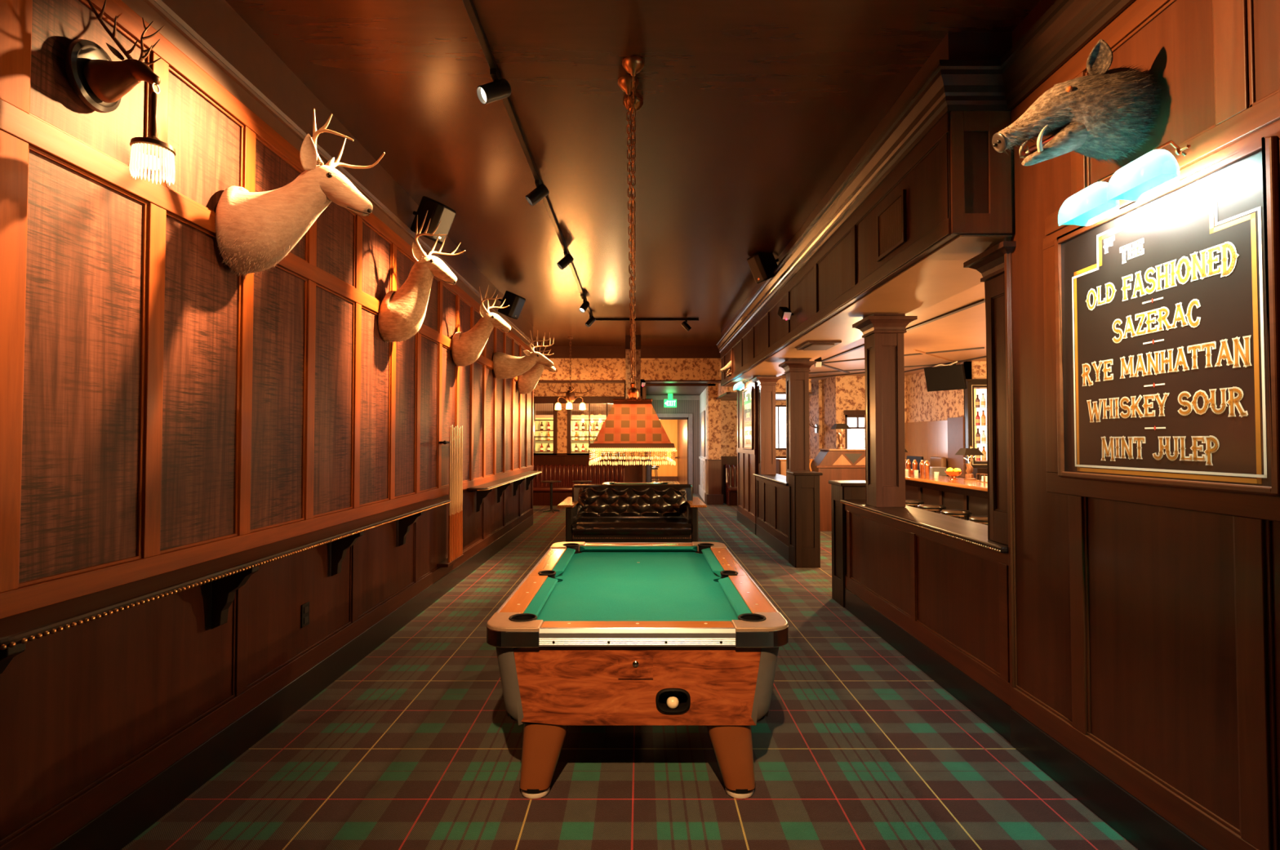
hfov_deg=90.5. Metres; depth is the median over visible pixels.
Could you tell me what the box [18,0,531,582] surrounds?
wall
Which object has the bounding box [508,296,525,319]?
grille
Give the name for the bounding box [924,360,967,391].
television
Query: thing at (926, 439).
trim
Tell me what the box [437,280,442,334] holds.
trim
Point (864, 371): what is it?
trim
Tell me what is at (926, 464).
cocktail shaker
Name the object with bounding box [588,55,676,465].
pendant lamp
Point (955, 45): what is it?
trim
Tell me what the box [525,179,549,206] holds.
track spotlight
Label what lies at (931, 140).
trim
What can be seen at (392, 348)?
trim
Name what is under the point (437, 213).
grille
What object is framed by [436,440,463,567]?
cue rack
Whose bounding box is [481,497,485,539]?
trim
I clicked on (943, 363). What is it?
trim
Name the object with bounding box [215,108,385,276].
head
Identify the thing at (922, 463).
cocktail shaker
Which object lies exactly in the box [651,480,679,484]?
trim
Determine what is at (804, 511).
newel post
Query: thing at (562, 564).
cushion
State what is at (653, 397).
trim
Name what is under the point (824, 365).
trim
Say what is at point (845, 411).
trim
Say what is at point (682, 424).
wall
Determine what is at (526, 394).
trim
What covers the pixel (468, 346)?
head
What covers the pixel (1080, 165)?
trim
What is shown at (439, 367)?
trim
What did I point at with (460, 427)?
pool cue
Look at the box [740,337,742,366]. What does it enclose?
trim
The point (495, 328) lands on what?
trim
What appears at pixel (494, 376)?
trim
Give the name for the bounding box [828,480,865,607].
newel post
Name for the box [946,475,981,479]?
countertop
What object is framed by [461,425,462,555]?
pool cue
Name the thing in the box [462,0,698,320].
track
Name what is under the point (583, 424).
bottle
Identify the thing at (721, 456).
trim
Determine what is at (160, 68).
trim
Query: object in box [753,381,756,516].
trim
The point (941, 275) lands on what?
trim
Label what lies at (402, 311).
head
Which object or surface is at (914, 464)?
cocktail shaker
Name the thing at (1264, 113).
trim
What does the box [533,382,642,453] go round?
wall
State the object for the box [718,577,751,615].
cushion
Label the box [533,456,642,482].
trim
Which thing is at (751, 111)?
ceiling
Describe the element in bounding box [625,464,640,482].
trim
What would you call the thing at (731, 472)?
banquette
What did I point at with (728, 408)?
wall
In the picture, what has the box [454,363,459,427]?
trim
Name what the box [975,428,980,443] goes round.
bottle
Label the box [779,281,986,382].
ceiling
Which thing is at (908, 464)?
cocktail shaker
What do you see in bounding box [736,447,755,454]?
trim
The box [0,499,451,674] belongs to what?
wall ledge
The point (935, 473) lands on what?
tumbler
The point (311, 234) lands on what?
trim
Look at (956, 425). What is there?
trim
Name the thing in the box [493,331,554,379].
head
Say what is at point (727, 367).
head
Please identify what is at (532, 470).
trim
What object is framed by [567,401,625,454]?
window
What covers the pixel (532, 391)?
trim
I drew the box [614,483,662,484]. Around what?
cushion
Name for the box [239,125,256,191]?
trim
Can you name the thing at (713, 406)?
wall
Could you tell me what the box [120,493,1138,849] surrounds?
floor
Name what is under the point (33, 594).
trim
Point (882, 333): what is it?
column
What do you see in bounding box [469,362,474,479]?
trim
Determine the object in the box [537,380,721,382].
trim
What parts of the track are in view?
rail, cross rail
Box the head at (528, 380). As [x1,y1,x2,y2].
[517,342,555,395]
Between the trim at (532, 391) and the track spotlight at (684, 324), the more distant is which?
the trim at (532, 391)
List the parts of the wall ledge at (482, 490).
edge trim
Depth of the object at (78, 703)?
2.84 m
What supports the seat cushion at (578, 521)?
on the leather sofa
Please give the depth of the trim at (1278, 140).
2.02 m
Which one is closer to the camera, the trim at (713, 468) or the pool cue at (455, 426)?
the pool cue at (455, 426)
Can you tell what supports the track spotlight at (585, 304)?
hanging from the track
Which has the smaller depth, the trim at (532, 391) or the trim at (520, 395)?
the trim at (520, 395)
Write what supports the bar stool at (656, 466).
on the floor
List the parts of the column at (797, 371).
raised frame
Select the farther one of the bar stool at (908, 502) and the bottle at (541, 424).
the bottle at (541, 424)
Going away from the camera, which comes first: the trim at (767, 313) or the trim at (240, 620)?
the trim at (240, 620)
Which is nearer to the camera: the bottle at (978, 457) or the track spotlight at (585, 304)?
the track spotlight at (585, 304)
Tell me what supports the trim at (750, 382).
attached to the wall at (772, 490)
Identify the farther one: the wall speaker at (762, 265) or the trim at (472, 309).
the trim at (472, 309)
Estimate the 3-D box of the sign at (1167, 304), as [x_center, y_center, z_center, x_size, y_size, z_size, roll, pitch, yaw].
[2.037,-0.340,2.546,0.037,1.160,1.065,0,-1,0]
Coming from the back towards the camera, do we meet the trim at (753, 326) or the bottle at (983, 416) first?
the bottle at (983, 416)
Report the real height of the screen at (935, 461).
0.339 m
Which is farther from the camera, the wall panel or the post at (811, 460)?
the post at (811, 460)
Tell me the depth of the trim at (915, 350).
10.66 m
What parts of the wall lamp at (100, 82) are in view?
lamp rod, bulb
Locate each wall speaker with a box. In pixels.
[410,195,456,244]
[497,290,525,319]
[746,252,778,283]
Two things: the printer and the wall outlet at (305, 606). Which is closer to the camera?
the wall outlet at (305, 606)
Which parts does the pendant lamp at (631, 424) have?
chain, lamp shade, chain, chain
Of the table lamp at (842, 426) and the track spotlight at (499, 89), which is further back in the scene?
the table lamp at (842, 426)
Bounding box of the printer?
[928,466,946,475]
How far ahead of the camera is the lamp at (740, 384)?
11.72 m
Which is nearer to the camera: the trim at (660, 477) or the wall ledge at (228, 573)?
the wall ledge at (228, 573)
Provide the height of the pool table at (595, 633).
0.834 m
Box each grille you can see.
[426,204,456,243]
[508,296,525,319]
[746,254,767,283]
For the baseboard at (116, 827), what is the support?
on the floor
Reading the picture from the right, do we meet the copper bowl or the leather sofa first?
the copper bowl
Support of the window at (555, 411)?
in the wall at (541, 389)
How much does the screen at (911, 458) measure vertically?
0.339 m
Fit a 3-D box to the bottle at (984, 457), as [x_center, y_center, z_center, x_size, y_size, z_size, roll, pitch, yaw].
[6.130,0.506,11.303,0.073,0.250,0.073,0,-1,0]
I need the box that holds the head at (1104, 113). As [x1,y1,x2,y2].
[991,39,1162,165]
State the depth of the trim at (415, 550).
6.04 m
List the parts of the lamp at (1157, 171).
lamp shade, lamp shade, arm, knob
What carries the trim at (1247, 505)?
attached to the wall at (1163, 674)
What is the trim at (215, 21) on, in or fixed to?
attached to the wall at (80, 467)
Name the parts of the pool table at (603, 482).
rail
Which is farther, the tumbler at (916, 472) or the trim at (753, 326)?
the tumbler at (916, 472)
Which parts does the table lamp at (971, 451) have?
lamp shade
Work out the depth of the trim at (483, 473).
8.68 m
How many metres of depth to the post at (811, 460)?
11.42 m
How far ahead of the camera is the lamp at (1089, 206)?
2.62 m
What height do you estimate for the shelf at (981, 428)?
0.648 m
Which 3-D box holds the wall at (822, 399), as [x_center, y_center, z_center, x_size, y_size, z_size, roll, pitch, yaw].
[4.202,-0.083,15.537,0.170,1.970,2.976,0,-1,-8]
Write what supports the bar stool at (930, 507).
on the floor
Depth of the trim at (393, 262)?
5.46 m
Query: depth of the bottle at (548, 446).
21.57 m
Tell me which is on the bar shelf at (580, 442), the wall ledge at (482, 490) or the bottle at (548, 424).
the bottle at (548, 424)
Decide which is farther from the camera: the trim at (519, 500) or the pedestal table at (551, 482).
the pedestal table at (551, 482)
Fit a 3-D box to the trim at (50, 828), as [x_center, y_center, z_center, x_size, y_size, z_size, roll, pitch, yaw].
[-2.142,1.549,5.554,0.023,0.150,14.180,0,-1,0]
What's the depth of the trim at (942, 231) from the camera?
4.78 m
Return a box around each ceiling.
[225,0,1040,346]
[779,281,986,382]
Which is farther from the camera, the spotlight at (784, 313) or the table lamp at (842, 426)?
the table lamp at (842, 426)
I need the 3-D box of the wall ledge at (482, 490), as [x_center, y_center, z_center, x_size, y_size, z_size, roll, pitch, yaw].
[-2.024,1.007,10.056,0.252,0.344,4.446,0,-1,0]
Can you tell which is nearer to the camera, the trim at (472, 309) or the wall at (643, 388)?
the trim at (472, 309)
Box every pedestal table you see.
[541,480,561,512]
[572,480,591,484]
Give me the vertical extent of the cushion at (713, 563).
0.042 m
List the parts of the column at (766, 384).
raised frame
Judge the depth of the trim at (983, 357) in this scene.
11.60 m
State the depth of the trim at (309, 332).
4.08 m
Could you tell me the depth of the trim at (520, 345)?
11.30 m
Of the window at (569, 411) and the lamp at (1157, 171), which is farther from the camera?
the window at (569, 411)
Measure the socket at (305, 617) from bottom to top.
0.040 m
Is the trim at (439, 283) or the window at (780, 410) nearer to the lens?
the trim at (439, 283)
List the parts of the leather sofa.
arm, rail, nailhead trim, frame, arm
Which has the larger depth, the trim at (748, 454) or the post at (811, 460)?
the trim at (748, 454)
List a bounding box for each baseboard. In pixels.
[48,514,533,849]
[1010,708,1207,849]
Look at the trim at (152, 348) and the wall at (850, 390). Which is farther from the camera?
the wall at (850, 390)
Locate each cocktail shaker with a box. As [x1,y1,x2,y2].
[905,458,911,473]
[911,459,917,474]
[919,459,924,475]
[924,460,929,475]
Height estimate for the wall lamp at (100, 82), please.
0.762 m
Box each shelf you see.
[535,414,616,453]
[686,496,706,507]
[973,407,986,444]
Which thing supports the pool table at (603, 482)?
on the floor
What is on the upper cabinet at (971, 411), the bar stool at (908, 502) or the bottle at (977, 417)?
the bottle at (977, 417)
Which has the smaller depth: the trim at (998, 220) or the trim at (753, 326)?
the trim at (998, 220)
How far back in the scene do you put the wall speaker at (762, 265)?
7.68 m
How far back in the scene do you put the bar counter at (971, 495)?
9.25 m
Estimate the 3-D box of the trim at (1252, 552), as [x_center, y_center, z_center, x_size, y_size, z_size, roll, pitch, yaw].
[2.062,0.860,2.130,0.021,1.098,0.128,0,-1,0]
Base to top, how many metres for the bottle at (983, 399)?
0.250 m
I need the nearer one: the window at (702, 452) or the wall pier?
the wall pier
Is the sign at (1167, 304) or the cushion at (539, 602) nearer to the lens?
the sign at (1167, 304)
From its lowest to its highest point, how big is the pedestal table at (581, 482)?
0.721 m
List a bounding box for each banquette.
[533,463,625,505]
[724,463,737,505]
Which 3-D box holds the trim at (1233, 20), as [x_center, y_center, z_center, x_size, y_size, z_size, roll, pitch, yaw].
[2.062,-1.363,2.211,0.021,0.590,0.143,0,-1,0]
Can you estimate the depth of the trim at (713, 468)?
16.57 m
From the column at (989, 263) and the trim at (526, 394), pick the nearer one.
the column at (989, 263)
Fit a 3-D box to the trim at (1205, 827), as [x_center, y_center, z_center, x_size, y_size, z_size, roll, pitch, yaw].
[2.062,1.443,0.986,0.023,0.150,5.040,0,-1,0]
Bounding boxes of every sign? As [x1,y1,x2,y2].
[664,393,676,407]
[742,386,753,449]
[1054,136,1279,496]
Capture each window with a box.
[533,401,557,454]
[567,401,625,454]
[775,404,786,449]
[844,414,865,448]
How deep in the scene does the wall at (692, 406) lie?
20.01 m
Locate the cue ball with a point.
(673, 701)
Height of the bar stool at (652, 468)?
0.772 m
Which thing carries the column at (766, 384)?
on the wall at (772, 490)
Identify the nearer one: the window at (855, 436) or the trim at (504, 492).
the trim at (504, 492)
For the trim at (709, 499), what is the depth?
16.50 m
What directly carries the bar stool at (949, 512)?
on the floor
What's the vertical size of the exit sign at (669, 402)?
0.410 m
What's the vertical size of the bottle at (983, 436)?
0.230 m
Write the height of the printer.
0.159 m
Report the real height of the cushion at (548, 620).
0.042 m
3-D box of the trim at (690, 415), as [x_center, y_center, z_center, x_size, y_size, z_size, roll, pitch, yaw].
[0.935,0.894,19.964,1.450,2.528,0.040,0,-1,0]
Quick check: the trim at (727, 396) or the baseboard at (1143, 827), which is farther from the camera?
the trim at (727, 396)
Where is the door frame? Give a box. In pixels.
[650,417,688,484]
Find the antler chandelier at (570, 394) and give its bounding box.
[548,337,592,409]
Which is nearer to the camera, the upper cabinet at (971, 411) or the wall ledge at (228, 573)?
the wall ledge at (228, 573)
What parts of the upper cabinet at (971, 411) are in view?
edge panel, glass panel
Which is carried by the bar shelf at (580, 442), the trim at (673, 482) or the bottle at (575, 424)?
the bottle at (575, 424)
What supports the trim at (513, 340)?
attached to the wall at (80, 467)
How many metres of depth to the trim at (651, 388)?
17.62 m
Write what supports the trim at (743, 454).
attached to the wall at (772, 490)
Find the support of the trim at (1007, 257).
attached to the wall at (1163, 674)
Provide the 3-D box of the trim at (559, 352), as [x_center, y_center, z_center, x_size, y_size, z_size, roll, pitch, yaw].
[-1.180,-1.753,15.571,6.640,0.290,0.510,0,-1,0]
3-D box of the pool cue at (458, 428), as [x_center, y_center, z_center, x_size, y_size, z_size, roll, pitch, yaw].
[-2.045,0.757,7.139,0.034,1.447,0.034,0,-1,-13]
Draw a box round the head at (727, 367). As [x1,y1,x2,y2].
[720,360,731,377]
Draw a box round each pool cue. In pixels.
[448,426,451,562]
[451,424,453,560]
[453,427,454,559]
[454,426,456,559]
[456,425,457,557]
[457,427,459,556]
[459,426,461,555]
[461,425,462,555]
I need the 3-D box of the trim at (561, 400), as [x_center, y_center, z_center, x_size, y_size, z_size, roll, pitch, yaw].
[-2.220,-0.671,17.001,4.560,0.185,0.040,0,-1,0]
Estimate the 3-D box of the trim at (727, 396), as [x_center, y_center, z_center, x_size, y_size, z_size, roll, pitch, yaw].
[2.980,-0.705,15.806,1.980,0.045,2.430,0,-1,0]
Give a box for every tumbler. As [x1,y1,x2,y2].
[905,468,909,475]
[913,470,918,475]
[933,471,938,478]
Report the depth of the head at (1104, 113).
2.58 m
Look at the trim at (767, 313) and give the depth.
8.47 m
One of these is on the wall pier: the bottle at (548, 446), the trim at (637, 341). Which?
the trim at (637, 341)
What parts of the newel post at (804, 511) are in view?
post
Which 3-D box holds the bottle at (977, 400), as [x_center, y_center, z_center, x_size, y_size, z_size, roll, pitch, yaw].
[6.030,-0.425,11.325,0.073,0.230,0.073,0,-1,0]
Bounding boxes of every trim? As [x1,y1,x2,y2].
[0,0,32,113]
[0,98,518,382]
[0,129,29,592]
[0,465,533,618]
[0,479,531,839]
[0,507,533,849]
[79,0,532,351]
[121,0,533,347]
[137,202,166,558]
[144,52,168,186]
[231,578,248,696]
[234,272,253,535]
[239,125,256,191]
[302,279,315,519]
[305,219,316,266]
[349,538,358,622]
[350,302,361,508]
[352,214,362,291]
[387,341,395,499]
[389,243,396,291]
[413,332,421,493]
[413,516,419,582]
[435,342,442,488]
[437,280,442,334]
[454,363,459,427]
[455,294,459,332]
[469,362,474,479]
[470,306,474,328]
[481,364,485,477]
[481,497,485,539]
[482,342,486,357]
[493,326,497,353]
[493,373,496,475]
[502,378,506,472]
[502,489,505,526]
[503,332,506,353]
[511,338,514,355]
[511,378,514,470]
[518,393,521,468]
[518,484,520,516]
[519,344,521,356]
[525,393,528,466]
[531,389,533,465]
[531,470,533,508]
[533,346,720,358]
[533,396,642,403]
[533,453,642,456]
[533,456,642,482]
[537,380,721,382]
[625,334,640,349]
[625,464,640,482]
[641,383,715,395]
[645,395,699,399]
[646,413,693,486]
[651,456,677,480]
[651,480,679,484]
[698,456,706,501]
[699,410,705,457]
[704,492,723,504]
[706,459,721,493]
[715,0,1134,354]
[715,391,812,400]
[720,31,1012,337]
[720,111,950,359]
[720,216,951,386]
[720,456,786,457]
[720,457,737,502]
[723,355,724,379]
[724,235,1012,386]
[731,347,733,373]
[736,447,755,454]
[737,377,755,391]
[737,391,738,505]
[737,504,756,523]
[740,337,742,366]
[742,388,744,508]
[747,453,749,511]
[752,326,754,358]
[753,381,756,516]
[766,311,769,348]
[781,363,943,375]
[786,291,790,333]
[808,371,865,378]
[813,263,817,314]
[822,298,985,362]
[822,346,984,364]
[822,364,849,373]
[843,409,865,414]
[850,225,857,287]
[904,355,986,372]
[904,420,947,461]
[913,349,959,364]
[937,133,950,223]
[946,417,965,476]
[950,111,1012,234]
[1004,236,1017,687]
[1010,0,1176,124]
[1010,684,1258,849]
[1043,245,1057,472]
[1044,88,1279,236]
[1046,471,1279,521]
[1068,494,1090,734]
[1071,71,1089,195]
[1212,0,1254,125]
[1232,515,1278,849]
[1278,139,1279,205]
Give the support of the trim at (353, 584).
attached to the wall at (80, 467)
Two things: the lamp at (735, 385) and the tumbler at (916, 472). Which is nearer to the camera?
the tumbler at (916, 472)
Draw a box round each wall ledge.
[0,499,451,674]
[466,471,542,511]
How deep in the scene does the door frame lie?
19.99 m
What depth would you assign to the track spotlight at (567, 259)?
7.53 m
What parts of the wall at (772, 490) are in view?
baseboard, panel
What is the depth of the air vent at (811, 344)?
7.36 m
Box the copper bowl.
[944,471,962,479]
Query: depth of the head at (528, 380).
11.08 m
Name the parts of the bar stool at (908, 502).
seat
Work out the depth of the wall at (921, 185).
4.68 m
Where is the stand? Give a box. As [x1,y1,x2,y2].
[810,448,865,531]
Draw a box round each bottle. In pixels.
[540,421,543,430]
[546,422,550,430]
[546,443,550,451]
[574,422,577,430]
[574,444,577,451]
[581,422,584,430]
[595,422,598,430]
[975,394,979,407]
[975,411,980,425]
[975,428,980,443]
[976,447,980,460]
[981,393,985,407]
[981,410,986,425]
[981,430,986,443]
[981,446,986,460]
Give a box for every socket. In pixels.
[303,615,308,623]
[304,605,308,613]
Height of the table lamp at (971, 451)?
0.515 m
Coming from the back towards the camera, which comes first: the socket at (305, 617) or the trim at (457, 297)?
the trim at (457, 297)
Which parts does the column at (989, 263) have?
raised frame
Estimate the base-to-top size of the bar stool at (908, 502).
0.772 m
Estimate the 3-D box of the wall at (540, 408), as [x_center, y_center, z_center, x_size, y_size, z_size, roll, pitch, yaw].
[-2.220,0.233,22.051,4.560,3.950,0.100,0,-1,0]
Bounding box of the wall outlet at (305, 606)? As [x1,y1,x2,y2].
[301,601,309,627]
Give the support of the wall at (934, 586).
on the floor
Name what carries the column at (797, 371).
on the wall at (772, 490)
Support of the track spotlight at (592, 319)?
hanging from the track
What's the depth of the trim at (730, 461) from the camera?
16.95 m
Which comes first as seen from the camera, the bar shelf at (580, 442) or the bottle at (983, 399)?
the bottle at (983, 399)
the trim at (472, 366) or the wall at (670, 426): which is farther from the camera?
the wall at (670, 426)
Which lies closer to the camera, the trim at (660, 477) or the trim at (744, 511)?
the trim at (744, 511)
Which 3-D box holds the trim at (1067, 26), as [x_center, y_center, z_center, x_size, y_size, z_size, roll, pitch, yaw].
[1.834,-1.795,5.995,0.432,0.235,14.900,0,-1,0]
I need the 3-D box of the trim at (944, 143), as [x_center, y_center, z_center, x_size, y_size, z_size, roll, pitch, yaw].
[1.714,-1.385,3.574,0.017,0.480,0.116,0,-1,0]
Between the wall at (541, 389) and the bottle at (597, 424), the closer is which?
the wall at (541, 389)
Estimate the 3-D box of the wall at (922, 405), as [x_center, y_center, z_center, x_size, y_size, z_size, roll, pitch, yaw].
[6.740,0.425,12.743,1.720,3.120,2.700,0,-1,0]
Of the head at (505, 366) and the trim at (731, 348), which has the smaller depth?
the head at (505, 366)
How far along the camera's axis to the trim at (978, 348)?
10.24 m
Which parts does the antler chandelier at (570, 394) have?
lamp shade, lamp shade, chain, lamp shade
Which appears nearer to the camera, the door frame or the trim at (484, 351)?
the trim at (484, 351)
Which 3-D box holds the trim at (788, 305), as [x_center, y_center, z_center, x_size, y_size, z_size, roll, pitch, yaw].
[1.714,-1.295,7.333,0.017,0.480,0.116,0,-1,0]
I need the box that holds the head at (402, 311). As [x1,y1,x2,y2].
[377,210,465,343]
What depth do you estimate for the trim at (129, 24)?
3.21 m
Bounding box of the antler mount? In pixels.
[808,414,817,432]
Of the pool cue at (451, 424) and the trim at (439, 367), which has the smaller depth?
the trim at (439, 367)
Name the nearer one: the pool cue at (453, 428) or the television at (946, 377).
the pool cue at (453, 428)
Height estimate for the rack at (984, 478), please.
0.114 m
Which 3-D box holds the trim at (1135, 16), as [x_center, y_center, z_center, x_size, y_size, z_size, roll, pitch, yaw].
[2.062,-1.741,1.032,0.021,0.138,4.980,0,-1,0]
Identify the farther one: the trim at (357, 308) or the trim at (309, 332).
the trim at (357, 308)
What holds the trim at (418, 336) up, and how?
attached to the wall at (80, 467)
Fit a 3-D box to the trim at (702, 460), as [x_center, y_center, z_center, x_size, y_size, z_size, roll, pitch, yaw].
[1.822,1.538,18.518,0.040,1.170,2.903,0,-1,2]
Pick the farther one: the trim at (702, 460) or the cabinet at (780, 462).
the trim at (702, 460)
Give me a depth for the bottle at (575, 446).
21.56 m
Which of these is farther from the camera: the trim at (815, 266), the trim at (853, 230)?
the trim at (815, 266)
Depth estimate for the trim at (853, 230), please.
5.07 m
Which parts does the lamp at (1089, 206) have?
lamp shade, arm, lamp shade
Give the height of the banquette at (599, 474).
1.047 m
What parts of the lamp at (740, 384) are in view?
lamp shade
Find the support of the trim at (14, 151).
attached to the wall at (80, 467)
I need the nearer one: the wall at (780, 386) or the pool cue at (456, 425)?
the pool cue at (456, 425)
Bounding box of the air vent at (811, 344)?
[796,340,841,350]
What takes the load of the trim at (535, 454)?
attached to the wall at (541, 389)
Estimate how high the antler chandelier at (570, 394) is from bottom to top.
1.590 m
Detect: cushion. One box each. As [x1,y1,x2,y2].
[523,577,558,616]
[543,618,731,621]
[551,547,575,577]
[574,517,691,526]
[579,546,697,551]
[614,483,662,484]
[701,547,724,577]
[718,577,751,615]
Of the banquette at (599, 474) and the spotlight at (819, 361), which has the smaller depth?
the spotlight at (819, 361)
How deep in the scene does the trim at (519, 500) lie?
11.26 m
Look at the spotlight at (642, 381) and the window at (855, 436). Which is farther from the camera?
the window at (855, 436)
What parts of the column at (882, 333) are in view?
raised frame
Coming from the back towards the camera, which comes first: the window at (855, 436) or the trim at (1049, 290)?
the window at (855, 436)
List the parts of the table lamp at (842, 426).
lamp shade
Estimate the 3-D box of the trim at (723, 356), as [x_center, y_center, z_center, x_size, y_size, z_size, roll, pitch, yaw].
[1.714,-1.162,12.882,0.017,0.480,0.116,0,-1,0]
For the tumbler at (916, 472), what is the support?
on the bar counter at (971, 495)
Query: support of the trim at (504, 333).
attached to the wall at (80, 467)
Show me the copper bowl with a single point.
(953, 474)
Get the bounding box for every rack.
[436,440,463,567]
[976,473,987,482]
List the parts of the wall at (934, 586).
nailhead trim, panel, baseboard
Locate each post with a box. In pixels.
[786,471,822,567]
[808,458,812,471]
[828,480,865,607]
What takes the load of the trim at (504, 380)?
attached to the wall at (80, 467)
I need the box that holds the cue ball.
[666,695,679,708]
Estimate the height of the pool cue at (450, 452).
1.462 m
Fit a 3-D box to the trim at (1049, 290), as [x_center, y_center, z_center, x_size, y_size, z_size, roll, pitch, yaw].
[2.055,-0.325,3.134,0.030,1.120,0.130,0,-1,0]
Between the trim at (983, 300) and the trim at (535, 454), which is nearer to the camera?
the trim at (983, 300)
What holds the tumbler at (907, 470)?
on the bar counter at (971, 495)
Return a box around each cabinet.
[776,457,814,475]
[964,378,987,478]
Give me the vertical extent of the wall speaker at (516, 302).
0.394 m
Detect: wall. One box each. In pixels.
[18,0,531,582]
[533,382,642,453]
[535,403,623,453]
[642,386,645,482]
[645,400,700,493]
[651,419,677,475]
[677,419,687,484]
[699,382,720,488]
[716,378,811,397]
[720,110,1014,386]
[720,400,786,456]
[737,376,788,561]
[808,376,835,457]
[835,375,906,468]
[840,499,1011,742]
[906,361,986,478]
[1010,0,1279,849]
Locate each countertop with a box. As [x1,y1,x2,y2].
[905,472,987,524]
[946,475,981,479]
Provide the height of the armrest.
0.035 m
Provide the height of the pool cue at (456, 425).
1.477 m
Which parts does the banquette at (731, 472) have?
panel, seat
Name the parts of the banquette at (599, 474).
seat, panel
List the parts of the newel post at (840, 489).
post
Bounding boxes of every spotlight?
[476,68,511,104]
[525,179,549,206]
[556,251,573,270]
[578,299,589,312]
[585,315,595,327]
[640,378,645,386]
[680,320,691,331]
[777,306,793,319]
[814,356,822,367]
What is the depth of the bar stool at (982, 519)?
7.46 m
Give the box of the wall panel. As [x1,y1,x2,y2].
[876,189,906,261]
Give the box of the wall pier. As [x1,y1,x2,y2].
[625,349,640,464]
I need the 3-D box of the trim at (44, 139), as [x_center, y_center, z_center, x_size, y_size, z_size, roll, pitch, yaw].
[-2.139,-0.950,5.614,0.029,0.129,14.180,0,-1,0]
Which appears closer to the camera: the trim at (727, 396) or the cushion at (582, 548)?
the cushion at (582, 548)
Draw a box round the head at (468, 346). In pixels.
[451,284,511,367]
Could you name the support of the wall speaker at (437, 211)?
attached to the wall at (80, 467)
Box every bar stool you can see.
[651,465,659,481]
[651,466,657,482]
[905,498,924,507]
[917,503,946,512]
[940,508,972,519]
[968,515,987,524]
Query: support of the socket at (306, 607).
attached to the wall outlet at (305, 606)
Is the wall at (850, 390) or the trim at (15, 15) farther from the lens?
the wall at (850, 390)
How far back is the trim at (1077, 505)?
2.95 m
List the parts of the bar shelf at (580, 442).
shelf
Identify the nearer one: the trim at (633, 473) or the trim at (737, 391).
the trim at (737, 391)
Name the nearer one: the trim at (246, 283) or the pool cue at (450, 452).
the trim at (246, 283)
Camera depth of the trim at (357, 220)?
4.78 m
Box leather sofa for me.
[556,484,706,542]
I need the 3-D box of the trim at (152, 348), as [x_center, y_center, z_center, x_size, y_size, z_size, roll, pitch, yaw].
[-2.140,-0.196,2.785,0.024,1.542,0.120,0,-1,0]
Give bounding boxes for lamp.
[64,0,175,185]
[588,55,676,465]
[733,381,746,390]
[735,379,748,389]
[830,421,850,448]
[955,445,983,479]
[1057,172,1119,226]
[1106,140,1191,200]
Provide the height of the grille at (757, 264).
0.290 m
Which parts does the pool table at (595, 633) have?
corner panel, rail, edge trim, rail, leg, rail, lock plate, rail, edge trim, panel, rail, edge trim, rail, leg, rail, rail, edge trim, corner panel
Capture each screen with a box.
[906,455,923,472]
[929,456,946,466]
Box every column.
[752,374,781,474]
[778,359,816,482]
[852,313,917,506]
[963,240,1016,544]
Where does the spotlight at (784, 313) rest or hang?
attached to the wall at (921, 185)
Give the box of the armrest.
[557,496,577,507]
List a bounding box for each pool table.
[486,542,788,799]
[602,482,674,484]
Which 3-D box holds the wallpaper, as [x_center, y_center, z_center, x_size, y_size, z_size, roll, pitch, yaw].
[-1.190,-1.336,15.561,6.620,0.545,0.450,0,-1,0]
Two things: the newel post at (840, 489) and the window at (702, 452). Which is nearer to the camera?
the newel post at (840, 489)
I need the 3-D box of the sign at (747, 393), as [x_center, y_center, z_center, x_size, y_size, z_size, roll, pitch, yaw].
[2.037,-0.114,11.989,0.037,1.160,1.065,0,-1,0]
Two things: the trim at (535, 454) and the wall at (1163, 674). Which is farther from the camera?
the trim at (535, 454)
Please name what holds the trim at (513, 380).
attached to the wall at (80, 467)

